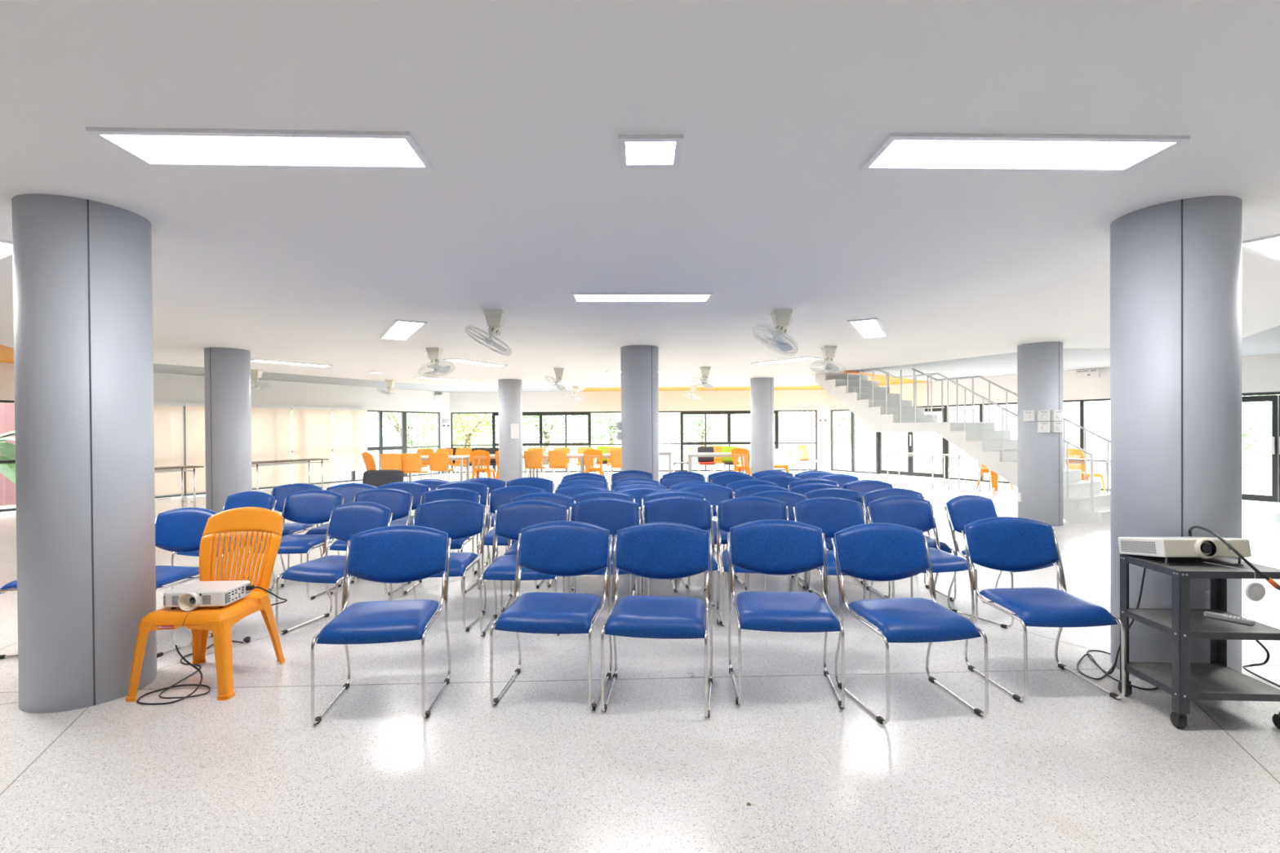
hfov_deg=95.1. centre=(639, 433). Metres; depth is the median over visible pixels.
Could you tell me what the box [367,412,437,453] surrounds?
tree
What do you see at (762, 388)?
round column
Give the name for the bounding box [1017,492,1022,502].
socket plate
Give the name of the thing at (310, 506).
chair
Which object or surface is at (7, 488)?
corrugated fence
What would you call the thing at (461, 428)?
tree
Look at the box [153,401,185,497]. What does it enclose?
roller blind
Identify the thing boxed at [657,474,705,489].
chair
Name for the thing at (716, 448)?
shell chair
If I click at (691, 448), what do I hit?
shell chair
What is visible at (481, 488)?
chair
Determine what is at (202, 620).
plastic chair
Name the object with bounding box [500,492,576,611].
chair
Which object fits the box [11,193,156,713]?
round column
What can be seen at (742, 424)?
garden shed
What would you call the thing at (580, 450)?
shell chair
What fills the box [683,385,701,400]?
ceiling fan
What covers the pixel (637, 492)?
chair
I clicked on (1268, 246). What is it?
ceiling light panel
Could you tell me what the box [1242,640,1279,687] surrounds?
cable
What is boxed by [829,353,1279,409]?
wall
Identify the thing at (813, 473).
chair
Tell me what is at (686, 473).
chair
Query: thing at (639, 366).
round column
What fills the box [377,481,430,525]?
chair
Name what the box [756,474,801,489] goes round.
chair
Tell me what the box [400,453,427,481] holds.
shell chair
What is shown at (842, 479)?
chair
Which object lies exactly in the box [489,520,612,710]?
chair
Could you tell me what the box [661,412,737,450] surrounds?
tree
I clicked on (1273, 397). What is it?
door
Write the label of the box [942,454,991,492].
folding table
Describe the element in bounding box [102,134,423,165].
diffuser
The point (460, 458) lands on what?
table
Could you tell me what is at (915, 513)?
chair
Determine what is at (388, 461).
shell chair
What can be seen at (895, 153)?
diffuser
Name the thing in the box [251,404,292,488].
roller blind
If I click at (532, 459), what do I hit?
shell chair
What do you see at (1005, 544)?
chair
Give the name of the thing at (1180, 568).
shelf
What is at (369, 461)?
plastic chair
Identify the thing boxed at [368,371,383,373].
ceiling light panel
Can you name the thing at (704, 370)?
ceiling fan
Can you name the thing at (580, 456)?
table
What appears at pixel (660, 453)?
table
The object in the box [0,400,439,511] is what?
window
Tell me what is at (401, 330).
ceiling light panel
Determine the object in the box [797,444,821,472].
shell chair
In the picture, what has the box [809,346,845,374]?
ceiling fan
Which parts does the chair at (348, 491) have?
frame, seat, backrest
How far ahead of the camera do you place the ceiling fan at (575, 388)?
15.44 m
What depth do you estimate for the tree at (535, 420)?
25.98 m
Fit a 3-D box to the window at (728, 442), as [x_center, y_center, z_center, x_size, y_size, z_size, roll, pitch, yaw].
[-0.188,0.255,18.757,11.704,1.930,0.070,0,0,0]
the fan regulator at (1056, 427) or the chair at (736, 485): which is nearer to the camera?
the chair at (736, 485)
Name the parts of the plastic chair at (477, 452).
leg, backrest, leg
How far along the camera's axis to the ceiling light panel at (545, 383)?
14.34 m
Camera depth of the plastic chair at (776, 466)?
14.70 m
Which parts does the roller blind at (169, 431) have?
pull chain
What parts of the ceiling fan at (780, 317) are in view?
blade, blade, blade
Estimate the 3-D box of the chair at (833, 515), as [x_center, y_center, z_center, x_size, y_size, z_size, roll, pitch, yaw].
[1.424,0.894,4.139,0.539,0.835,0.541,0,0,-4]
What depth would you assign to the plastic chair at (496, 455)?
13.86 m
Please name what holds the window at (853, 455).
in the wall at (1260, 373)
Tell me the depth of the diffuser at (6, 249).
3.64 m
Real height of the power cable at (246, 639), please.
0.501 m
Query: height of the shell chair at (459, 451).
0.879 m
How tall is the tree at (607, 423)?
4.655 m
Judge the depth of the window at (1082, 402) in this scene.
12.89 m
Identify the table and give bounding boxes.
[154,465,204,507]
[251,458,328,491]
[409,455,470,481]
[471,453,535,477]
[532,453,584,477]
[586,453,610,472]
[620,451,671,473]
[687,452,746,474]
[881,452,951,488]
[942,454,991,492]
[1065,457,1110,492]
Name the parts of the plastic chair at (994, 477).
leg, backrest, seat, leg, leg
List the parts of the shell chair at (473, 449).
backrest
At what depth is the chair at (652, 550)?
3.12 m
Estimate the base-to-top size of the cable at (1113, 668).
0.686 m
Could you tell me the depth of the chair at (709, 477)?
7.10 m
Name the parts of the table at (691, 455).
leg, leg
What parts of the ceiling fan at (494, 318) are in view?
blade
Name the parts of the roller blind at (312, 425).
pull chain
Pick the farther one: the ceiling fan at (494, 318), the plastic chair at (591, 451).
the plastic chair at (591, 451)
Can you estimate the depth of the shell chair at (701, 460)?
15.65 m
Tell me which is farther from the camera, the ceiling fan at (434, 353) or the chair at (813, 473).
the ceiling fan at (434, 353)
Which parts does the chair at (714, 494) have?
frame, backrest, seat, frame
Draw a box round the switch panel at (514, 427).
[511,423,519,438]
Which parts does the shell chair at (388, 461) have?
backrest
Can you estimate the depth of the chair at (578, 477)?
6.52 m
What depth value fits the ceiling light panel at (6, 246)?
3.64 m
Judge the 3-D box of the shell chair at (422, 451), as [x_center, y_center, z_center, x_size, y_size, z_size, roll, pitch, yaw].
[-5.661,0.843,15.242,0.449,0.879,0.521,0,0,0]
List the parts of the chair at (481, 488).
backrest, frame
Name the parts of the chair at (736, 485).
backrest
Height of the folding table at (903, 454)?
0.750 m
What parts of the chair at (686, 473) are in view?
backrest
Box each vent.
[172,595,178,604]
[202,595,210,604]
[225,582,250,603]
[1120,540,1156,553]
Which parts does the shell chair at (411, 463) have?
backrest, seat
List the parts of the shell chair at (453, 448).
backrest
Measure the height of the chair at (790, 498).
0.835 m
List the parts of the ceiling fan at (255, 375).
blade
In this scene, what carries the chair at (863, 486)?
on the floor
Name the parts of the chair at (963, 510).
backrest, frame, seat, frame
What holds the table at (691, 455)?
on the floor
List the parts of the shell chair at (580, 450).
backrest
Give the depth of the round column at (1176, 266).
3.00 m
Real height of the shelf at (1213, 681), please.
0.031 m
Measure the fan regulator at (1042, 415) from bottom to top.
0.145 m
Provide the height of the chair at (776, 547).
0.835 m
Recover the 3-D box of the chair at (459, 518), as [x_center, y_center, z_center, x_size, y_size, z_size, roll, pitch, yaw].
[-1.415,0.913,4.154,0.539,0.835,0.541,0,0,0]
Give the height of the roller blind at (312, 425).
1.935 m
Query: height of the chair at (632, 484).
0.835 m
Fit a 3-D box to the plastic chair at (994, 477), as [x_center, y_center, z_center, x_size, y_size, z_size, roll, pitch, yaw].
[7.711,0.760,12.795,0.516,0.900,0.586,-1,0,-20]
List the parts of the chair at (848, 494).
frame, seat, backrest, frame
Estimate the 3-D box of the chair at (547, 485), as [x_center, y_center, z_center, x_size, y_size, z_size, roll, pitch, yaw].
[-1.198,0.898,6.169,0.539,0.835,0.541,0,0,0]
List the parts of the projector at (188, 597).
socket panel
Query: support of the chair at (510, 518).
on the floor
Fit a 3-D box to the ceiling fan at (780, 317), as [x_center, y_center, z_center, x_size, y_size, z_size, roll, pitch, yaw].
[1.320,-0.983,5.725,0.436,0.432,0.490,0,0,0]
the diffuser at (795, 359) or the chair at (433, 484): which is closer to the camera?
the chair at (433, 484)
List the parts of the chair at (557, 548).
frame, seat, backrest, frame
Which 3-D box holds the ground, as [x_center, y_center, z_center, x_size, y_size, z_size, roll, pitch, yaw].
[0.009,1.425,30.011,140.000,0.130,120.000,0,0,0]
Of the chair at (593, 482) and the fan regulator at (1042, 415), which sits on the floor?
the chair at (593, 482)
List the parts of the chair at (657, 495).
frame, backrest, frame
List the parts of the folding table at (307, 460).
leg, leg, leg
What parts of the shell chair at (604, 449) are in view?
backrest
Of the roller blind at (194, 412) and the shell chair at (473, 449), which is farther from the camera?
the shell chair at (473, 449)
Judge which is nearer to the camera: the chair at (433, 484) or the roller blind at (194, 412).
the chair at (433, 484)
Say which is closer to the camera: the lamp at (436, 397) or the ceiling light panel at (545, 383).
the ceiling light panel at (545, 383)
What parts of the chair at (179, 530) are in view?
seat, backrest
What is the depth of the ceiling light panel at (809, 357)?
9.82 m
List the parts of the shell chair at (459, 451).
seat, backrest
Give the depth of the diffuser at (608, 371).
11.67 m
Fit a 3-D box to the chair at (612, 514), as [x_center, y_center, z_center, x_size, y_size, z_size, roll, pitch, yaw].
[-0.264,0.905,4.192,0.539,0.835,0.541,0,0,1]
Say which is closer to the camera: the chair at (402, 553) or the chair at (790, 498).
the chair at (402, 553)
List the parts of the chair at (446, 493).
frame, backrest, seat, frame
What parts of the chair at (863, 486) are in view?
backrest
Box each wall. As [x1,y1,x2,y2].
[0,362,451,472]
[449,389,831,470]
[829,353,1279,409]
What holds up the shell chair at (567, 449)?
on the floor
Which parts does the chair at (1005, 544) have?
frame, backrest, seat, frame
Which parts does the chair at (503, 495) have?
frame, seat, backrest, frame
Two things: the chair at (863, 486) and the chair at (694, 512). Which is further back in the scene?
the chair at (863, 486)
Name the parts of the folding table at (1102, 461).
leg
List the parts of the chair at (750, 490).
frame, backrest, frame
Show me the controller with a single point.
(444, 420)
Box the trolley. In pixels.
[1117,554,1279,729]
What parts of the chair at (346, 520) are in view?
frame, seat, backrest, frame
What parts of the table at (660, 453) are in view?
leg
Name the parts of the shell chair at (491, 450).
seat, backrest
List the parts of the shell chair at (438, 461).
backrest, seat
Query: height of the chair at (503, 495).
0.835 m
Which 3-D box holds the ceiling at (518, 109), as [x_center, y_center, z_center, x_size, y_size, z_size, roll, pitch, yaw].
[-0.166,-1.240,7.316,17.236,0.080,17.250,0,0,0]
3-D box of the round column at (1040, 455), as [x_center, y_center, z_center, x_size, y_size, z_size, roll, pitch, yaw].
[5.600,0.006,8.200,0.530,2.500,0.530,0,0,0]
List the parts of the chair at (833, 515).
frame, backrest, seat, frame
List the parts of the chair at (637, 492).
backrest, frame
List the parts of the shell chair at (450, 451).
backrest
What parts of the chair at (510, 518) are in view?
frame, seat, backrest, frame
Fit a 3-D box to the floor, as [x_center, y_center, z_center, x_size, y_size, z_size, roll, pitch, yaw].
[0.009,1.393,8.210,24.734,0.200,21.420,0,0,0]
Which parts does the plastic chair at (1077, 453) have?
backrest, seat, leg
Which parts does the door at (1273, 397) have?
frame, handle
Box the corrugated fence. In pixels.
[0,402,16,506]
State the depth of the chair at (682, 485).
5.75 m
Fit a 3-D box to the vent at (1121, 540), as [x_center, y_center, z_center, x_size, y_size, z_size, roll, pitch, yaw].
[2.406,0.547,2.830,0.002,0.083,0.211,0,0,2]
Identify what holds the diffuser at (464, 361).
attached to the ceiling light panel at (457, 360)
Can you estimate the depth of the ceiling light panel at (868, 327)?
6.67 m
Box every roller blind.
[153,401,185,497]
[184,403,205,494]
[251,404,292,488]
[292,406,332,484]
[332,407,367,472]
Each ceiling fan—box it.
[250,369,272,391]
[377,379,399,397]
[417,347,454,377]
[464,310,511,355]
[544,368,567,391]
[565,386,583,401]
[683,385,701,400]
[690,366,715,389]
[751,309,798,355]
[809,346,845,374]
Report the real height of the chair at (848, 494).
0.835 m
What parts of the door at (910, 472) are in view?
handle, handle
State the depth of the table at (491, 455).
14.45 m
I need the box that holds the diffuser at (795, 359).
[755,357,813,364]
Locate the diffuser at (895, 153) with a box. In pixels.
[870,140,1172,168]
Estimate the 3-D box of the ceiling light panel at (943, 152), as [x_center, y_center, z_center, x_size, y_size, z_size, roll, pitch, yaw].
[1.574,-1.171,2.451,1.200,0.014,0.300,0,0,-2]
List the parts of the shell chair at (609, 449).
backrest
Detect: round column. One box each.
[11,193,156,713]
[204,346,252,512]
[497,378,522,484]
[620,345,658,481]
[750,377,774,475]
[1017,342,1063,526]
[1110,195,1242,680]
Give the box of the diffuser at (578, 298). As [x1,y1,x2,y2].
[575,295,709,301]
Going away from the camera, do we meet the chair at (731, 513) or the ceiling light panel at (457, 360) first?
the chair at (731, 513)
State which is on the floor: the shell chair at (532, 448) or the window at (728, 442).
the shell chair at (532, 448)
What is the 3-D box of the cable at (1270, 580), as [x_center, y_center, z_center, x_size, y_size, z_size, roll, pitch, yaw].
[2.755,0.877,2.648,0.421,0.861,0.437,-1,1,-42]
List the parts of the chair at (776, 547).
frame, backrest, seat, frame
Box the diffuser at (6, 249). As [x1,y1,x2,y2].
[0,242,12,257]
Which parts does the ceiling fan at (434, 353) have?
blade, blade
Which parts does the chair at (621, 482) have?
backrest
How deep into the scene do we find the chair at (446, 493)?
5.25 m
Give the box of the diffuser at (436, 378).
[418,377,462,381]
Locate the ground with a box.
[0,436,1271,509]
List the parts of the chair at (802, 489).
backrest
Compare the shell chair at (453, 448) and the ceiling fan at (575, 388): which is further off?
the shell chair at (453, 448)
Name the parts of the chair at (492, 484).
backrest, seat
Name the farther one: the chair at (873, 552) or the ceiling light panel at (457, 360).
the ceiling light panel at (457, 360)
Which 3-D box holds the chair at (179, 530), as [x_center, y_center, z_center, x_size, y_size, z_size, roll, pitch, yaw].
[-3.109,0.927,3.770,0.539,0.835,0.541,0,0,10]
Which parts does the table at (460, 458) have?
leg, leg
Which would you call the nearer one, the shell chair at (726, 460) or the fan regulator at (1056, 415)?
the fan regulator at (1056, 415)
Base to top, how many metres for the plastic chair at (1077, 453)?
0.900 m
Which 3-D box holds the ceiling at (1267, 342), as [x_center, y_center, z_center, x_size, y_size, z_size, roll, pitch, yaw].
[-0.009,-1.362,8.191,24.612,0.150,21.315,0,0,0]
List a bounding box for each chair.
[0,579,17,659]
[125,506,284,702]
[155,507,220,657]
[171,491,276,591]
[236,483,322,577]
[248,489,344,599]
[275,501,392,634]
[300,483,378,578]
[311,524,451,724]
[325,488,413,595]
[361,452,376,471]
[362,470,404,487]
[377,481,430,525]
[379,453,408,481]
[389,498,486,631]
[398,479,453,552]
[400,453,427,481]
[401,487,480,594]
[411,448,433,479]
[428,452,454,481]
[431,448,453,481]
[435,480,488,573]
[439,447,460,480]
[449,448,471,482]
[457,477,506,552]
[465,448,486,479]
[470,449,495,478]
[477,485,545,588]
[480,447,498,477]
[480,500,568,635]
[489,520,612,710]
[494,450,498,479]
[496,477,555,558]
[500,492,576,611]
[524,447,543,478]
[524,450,545,478]
[547,450,568,480]
[547,484,611,586]
[551,447,569,479]
[556,480,608,488]
[560,475,608,486]
[561,472,606,479]
[562,497,641,595]
[565,490,635,595]
[576,447,593,473]
[583,448,604,475]
[595,446,612,474]
[600,522,712,717]
[606,447,621,481]
[610,449,621,475]
[610,470,653,484]
[610,477,661,522]
[612,482,667,524]
[616,486,676,592]
[641,489,709,604]
[642,496,720,624]
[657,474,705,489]
[661,471,705,480]
[668,480,731,573]
[672,447,692,471]
[679,484,746,588]
[697,446,715,473]
[706,471,749,547]
[710,445,727,474]
[710,473,755,555]
[715,496,797,626]
[721,446,738,471]
[725,479,777,573]
[727,519,844,708]
[731,448,751,475]
[733,484,807,590]
[746,490,830,604]
[751,470,794,479]
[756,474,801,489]
[774,446,793,472]
[787,477,839,489]
[790,483,864,585]
[793,497,894,599]
[794,470,831,479]
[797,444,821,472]
[804,487,890,598]
[815,473,867,519]
[831,523,988,724]
[842,480,893,523]
[862,488,956,600]
[866,495,977,623]
[944,494,1059,628]
[960,516,1125,701]
[976,461,1013,490]
[1065,448,1106,492]
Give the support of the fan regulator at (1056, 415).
attached to the round column at (1040, 455)
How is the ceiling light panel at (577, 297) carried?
attached to the ceiling at (518, 109)
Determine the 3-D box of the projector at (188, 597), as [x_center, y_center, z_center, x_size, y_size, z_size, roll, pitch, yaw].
[-2.328,0.869,3.147,0.317,0.096,0.259,0,0,-3]
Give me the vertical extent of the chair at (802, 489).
0.835 m
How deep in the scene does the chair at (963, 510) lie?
4.34 m
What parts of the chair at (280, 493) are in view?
seat, backrest, frame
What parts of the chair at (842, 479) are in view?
backrest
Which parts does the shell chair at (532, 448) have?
backrest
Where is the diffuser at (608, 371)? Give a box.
[608,371,665,373]
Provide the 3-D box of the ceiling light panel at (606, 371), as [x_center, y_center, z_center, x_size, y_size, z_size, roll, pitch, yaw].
[-0.071,-1.224,11.609,1.200,0.014,0.300,0,0,2]
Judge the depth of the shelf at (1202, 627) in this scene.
2.66 m
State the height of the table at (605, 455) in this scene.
0.740 m
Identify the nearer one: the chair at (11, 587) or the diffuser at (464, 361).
the chair at (11, 587)
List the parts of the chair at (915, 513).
frame, backrest, seat, frame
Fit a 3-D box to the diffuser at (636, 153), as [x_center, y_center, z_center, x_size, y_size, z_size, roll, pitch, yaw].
[0.042,-1.162,2.413,0.199,0.008,0.199,0,0,0]
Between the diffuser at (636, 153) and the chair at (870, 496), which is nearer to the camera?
the diffuser at (636, 153)
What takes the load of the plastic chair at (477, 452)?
on the floor
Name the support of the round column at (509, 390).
on the floor
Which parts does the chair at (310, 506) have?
frame, seat, backrest, frame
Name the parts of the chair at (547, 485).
backrest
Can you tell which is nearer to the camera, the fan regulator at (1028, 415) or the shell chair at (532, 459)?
the fan regulator at (1028, 415)
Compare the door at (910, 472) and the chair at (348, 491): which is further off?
the door at (910, 472)
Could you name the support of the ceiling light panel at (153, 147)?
attached to the ceiling at (518, 109)
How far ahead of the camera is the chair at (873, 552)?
3.04 m
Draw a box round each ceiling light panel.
[0,239,12,262]
[85,127,433,169]
[250,359,333,367]
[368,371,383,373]
[379,319,427,340]
[413,376,470,381]
[442,358,506,367]
[545,382,595,384]
[571,293,713,302]
[605,370,666,373]
[617,134,683,168]
[676,381,726,383]
[751,355,820,364]
[847,317,888,338]
[859,133,1190,172]
[1242,233,1279,262]
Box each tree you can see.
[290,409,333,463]
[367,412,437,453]
[417,413,498,466]
[485,413,597,465]
[553,413,662,453]
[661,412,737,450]
[781,410,875,453]
[1241,395,1271,469]
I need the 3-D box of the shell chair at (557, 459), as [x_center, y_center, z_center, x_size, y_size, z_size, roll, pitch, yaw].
[-1.933,0.827,13.920,0.449,0.879,0.521,0,0,0]
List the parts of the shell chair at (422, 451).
backrest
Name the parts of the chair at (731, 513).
frame, seat, backrest, frame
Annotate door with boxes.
[876,404,946,479]
[1241,391,1279,502]
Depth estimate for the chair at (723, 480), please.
6.69 m
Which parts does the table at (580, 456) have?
leg, leg, leg, leg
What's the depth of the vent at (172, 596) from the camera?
3.04 m
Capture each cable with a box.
[137,585,287,705]
[1076,567,1158,690]
[1188,525,1279,590]
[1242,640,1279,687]
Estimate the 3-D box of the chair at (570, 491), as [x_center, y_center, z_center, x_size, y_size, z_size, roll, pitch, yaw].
[-0.539,0.900,5.248,0.539,0.835,0.541,0,0,0]
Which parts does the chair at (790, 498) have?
frame, backrest, frame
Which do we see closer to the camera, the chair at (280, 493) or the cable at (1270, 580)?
the cable at (1270, 580)
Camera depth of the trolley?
2.66 m
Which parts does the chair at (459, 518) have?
frame, backrest, seat, frame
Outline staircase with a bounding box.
[815,368,1110,524]
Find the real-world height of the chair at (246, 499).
0.835 m
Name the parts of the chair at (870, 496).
frame, backrest, seat, frame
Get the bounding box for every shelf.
[1124,555,1279,579]
[1126,608,1279,640]
[1127,662,1279,702]
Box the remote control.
[1203,611,1254,625]
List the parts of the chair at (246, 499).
frame, seat, frame, backrest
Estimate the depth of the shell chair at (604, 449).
16.44 m
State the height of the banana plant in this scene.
1.654 m
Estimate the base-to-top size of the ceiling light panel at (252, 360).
0.014 m
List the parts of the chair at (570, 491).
frame, backrest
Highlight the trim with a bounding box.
[0,471,1279,795]
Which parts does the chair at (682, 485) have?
backrest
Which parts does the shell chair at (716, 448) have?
backrest, seat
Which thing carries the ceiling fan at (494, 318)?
hanging from the ceiling at (518, 109)
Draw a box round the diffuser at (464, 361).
[448,359,500,366]
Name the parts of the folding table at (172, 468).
leg, leg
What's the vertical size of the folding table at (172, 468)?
0.750 m
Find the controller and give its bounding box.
[442,418,450,422]
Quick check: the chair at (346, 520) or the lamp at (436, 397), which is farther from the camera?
the lamp at (436, 397)
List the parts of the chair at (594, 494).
frame, backrest, seat, frame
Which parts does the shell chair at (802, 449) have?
backrest, seat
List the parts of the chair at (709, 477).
backrest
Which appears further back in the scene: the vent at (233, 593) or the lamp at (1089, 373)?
the lamp at (1089, 373)
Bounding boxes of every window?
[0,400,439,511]
[450,409,817,472]
[831,408,876,473]
[946,398,1110,490]
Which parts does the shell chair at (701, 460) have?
backrest, seat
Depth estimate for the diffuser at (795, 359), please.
9.90 m
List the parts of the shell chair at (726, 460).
backrest, seat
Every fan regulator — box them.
[616,422,621,430]
[616,431,622,439]
[1022,410,1035,421]
[1037,410,1049,421]
[1037,422,1049,432]
[1051,409,1062,421]
[1051,422,1062,432]
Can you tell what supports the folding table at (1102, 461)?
on the floor
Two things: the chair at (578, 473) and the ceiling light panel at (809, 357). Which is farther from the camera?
the ceiling light panel at (809, 357)
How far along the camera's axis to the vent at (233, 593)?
3.15 m
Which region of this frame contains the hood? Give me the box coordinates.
[178,594,195,610]
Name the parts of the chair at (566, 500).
frame, seat, backrest, frame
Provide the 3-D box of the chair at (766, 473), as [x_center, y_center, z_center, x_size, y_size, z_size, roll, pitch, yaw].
[1.638,0.873,7.006,0.539,0.835,0.541,0,0,0]
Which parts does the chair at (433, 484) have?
seat, backrest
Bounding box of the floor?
[0,470,1279,852]
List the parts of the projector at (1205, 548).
panel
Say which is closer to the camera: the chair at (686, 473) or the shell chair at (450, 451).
the chair at (686, 473)
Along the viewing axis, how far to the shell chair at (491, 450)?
15.99 m
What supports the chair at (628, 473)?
on the floor
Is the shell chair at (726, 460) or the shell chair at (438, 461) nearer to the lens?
the shell chair at (438, 461)
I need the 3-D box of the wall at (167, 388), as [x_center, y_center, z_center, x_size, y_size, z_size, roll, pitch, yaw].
[-9.134,0.026,13.520,0.140,2.580,12.204,0,0,30]
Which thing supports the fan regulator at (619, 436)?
attached to the round column at (639, 366)
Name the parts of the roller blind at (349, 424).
pull chain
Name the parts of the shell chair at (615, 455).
backrest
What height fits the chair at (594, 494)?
0.835 m
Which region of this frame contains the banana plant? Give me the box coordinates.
[0,431,15,484]
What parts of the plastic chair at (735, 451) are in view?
leg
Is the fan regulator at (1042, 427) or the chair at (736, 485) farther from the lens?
the fan regulator at (1042, 427)
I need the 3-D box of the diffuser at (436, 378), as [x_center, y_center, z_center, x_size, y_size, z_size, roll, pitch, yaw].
[-4.340,-1.206,12.901,0.244,0.008,1.144,0,1,40]
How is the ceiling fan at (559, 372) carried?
hanging from the ceiling at (518, 109)
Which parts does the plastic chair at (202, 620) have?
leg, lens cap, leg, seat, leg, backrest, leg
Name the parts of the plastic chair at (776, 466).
seat, leg, backrest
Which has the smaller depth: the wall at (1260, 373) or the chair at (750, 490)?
the chair at (750, 490)
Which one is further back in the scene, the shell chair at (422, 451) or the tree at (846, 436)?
the tree at (846, 436)
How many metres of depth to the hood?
3.03 m
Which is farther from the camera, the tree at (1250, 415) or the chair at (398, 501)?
the tree at (1250, 415)
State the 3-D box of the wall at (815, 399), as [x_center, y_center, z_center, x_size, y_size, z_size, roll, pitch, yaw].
[-0.001,-0.071,18.770,12.284,2.580,0.140,0,0,0]
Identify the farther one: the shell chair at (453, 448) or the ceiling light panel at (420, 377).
the shell chair at (453, 448)
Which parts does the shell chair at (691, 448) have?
seat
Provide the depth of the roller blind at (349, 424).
15.64 m
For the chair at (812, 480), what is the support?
on the floor
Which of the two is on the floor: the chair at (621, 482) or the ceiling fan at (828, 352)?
the chair at (621, 482)
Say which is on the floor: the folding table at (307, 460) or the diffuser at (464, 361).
the folding table at (307, 460)
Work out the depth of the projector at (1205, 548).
2.69 m
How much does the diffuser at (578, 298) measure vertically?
0.008 m
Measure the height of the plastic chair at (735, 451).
0.900 m
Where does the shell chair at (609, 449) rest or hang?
on the floor
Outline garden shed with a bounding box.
[693,415,785,453]
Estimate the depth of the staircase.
10.03 m
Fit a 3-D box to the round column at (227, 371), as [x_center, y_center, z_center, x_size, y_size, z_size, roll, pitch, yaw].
[-5.760,0.081,8.200,0.530,2.500,0.530,0,0,0]
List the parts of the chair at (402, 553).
frame, seat, backrest, frame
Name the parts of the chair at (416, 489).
seat, backrest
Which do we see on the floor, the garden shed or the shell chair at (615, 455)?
the shell chair at (615, 455)
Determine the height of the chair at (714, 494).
0.835 m
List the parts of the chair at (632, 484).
backrest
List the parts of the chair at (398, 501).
seat, frame, backrest, frame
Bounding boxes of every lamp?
[434,391,442,399]
[1075,368,1100,378]
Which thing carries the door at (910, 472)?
in the wall at (1260, 373)
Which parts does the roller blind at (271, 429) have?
pull chain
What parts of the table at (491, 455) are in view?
leg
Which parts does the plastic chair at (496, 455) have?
backrest, leg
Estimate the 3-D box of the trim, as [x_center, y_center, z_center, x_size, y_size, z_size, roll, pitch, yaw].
[-0.257,1.281,10.125,20.354,0.002,20.228,-1,1,-40]
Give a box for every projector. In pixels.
[163,580,250,611]
[1117,537,1251,565]
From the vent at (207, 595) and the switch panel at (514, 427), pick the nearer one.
the vent at (207, 595)
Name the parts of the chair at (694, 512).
frame, backrest, seat, frame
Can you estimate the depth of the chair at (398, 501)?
5.22 m
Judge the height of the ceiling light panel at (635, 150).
0.014 m
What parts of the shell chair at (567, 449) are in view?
backrest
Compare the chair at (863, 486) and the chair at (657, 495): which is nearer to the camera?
the chair at (657, 495)
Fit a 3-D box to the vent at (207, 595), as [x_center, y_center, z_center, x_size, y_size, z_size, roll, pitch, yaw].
[-2.257,0.866,3.050,0.043,0.044,0.002,0,0,-3]
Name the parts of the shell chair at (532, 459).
backrest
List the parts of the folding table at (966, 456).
leg, leg, leg, leg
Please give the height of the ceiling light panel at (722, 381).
0.014 m
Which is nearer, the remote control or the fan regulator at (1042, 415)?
the remote control
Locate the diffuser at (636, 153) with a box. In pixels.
[625,142,675,164]
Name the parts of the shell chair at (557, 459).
backrest, seat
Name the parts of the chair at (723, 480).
backrest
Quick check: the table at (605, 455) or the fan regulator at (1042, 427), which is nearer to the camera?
the fan regulator at (1042, 427)
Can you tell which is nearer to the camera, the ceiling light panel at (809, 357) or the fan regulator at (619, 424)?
the fan regulator at (619, 424)
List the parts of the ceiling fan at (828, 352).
blade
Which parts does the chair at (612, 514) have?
frame, backrest, seat, frame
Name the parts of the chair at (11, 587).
seat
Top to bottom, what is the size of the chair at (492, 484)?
0.835 m
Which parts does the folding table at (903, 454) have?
leg, leg, leg, leg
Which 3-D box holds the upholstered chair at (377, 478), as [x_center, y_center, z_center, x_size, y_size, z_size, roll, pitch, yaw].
[-3.493,0.908,7.755,0.570,0.823,0.539,0,0,3]
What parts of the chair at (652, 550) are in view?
frame, seat, backrest, frame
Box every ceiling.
[0,0,1279,388]
[0,325,1279,391]
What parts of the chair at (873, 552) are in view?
frame, backrest, seat, frame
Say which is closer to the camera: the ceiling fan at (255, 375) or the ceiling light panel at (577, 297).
the ceiling light panel at (577, 297)
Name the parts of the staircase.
handrail, handrail, newel post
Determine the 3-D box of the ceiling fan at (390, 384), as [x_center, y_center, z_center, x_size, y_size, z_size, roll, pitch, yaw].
[-5.669,-1.003,13.185,0.466,0.403,0.490,0,0,0]

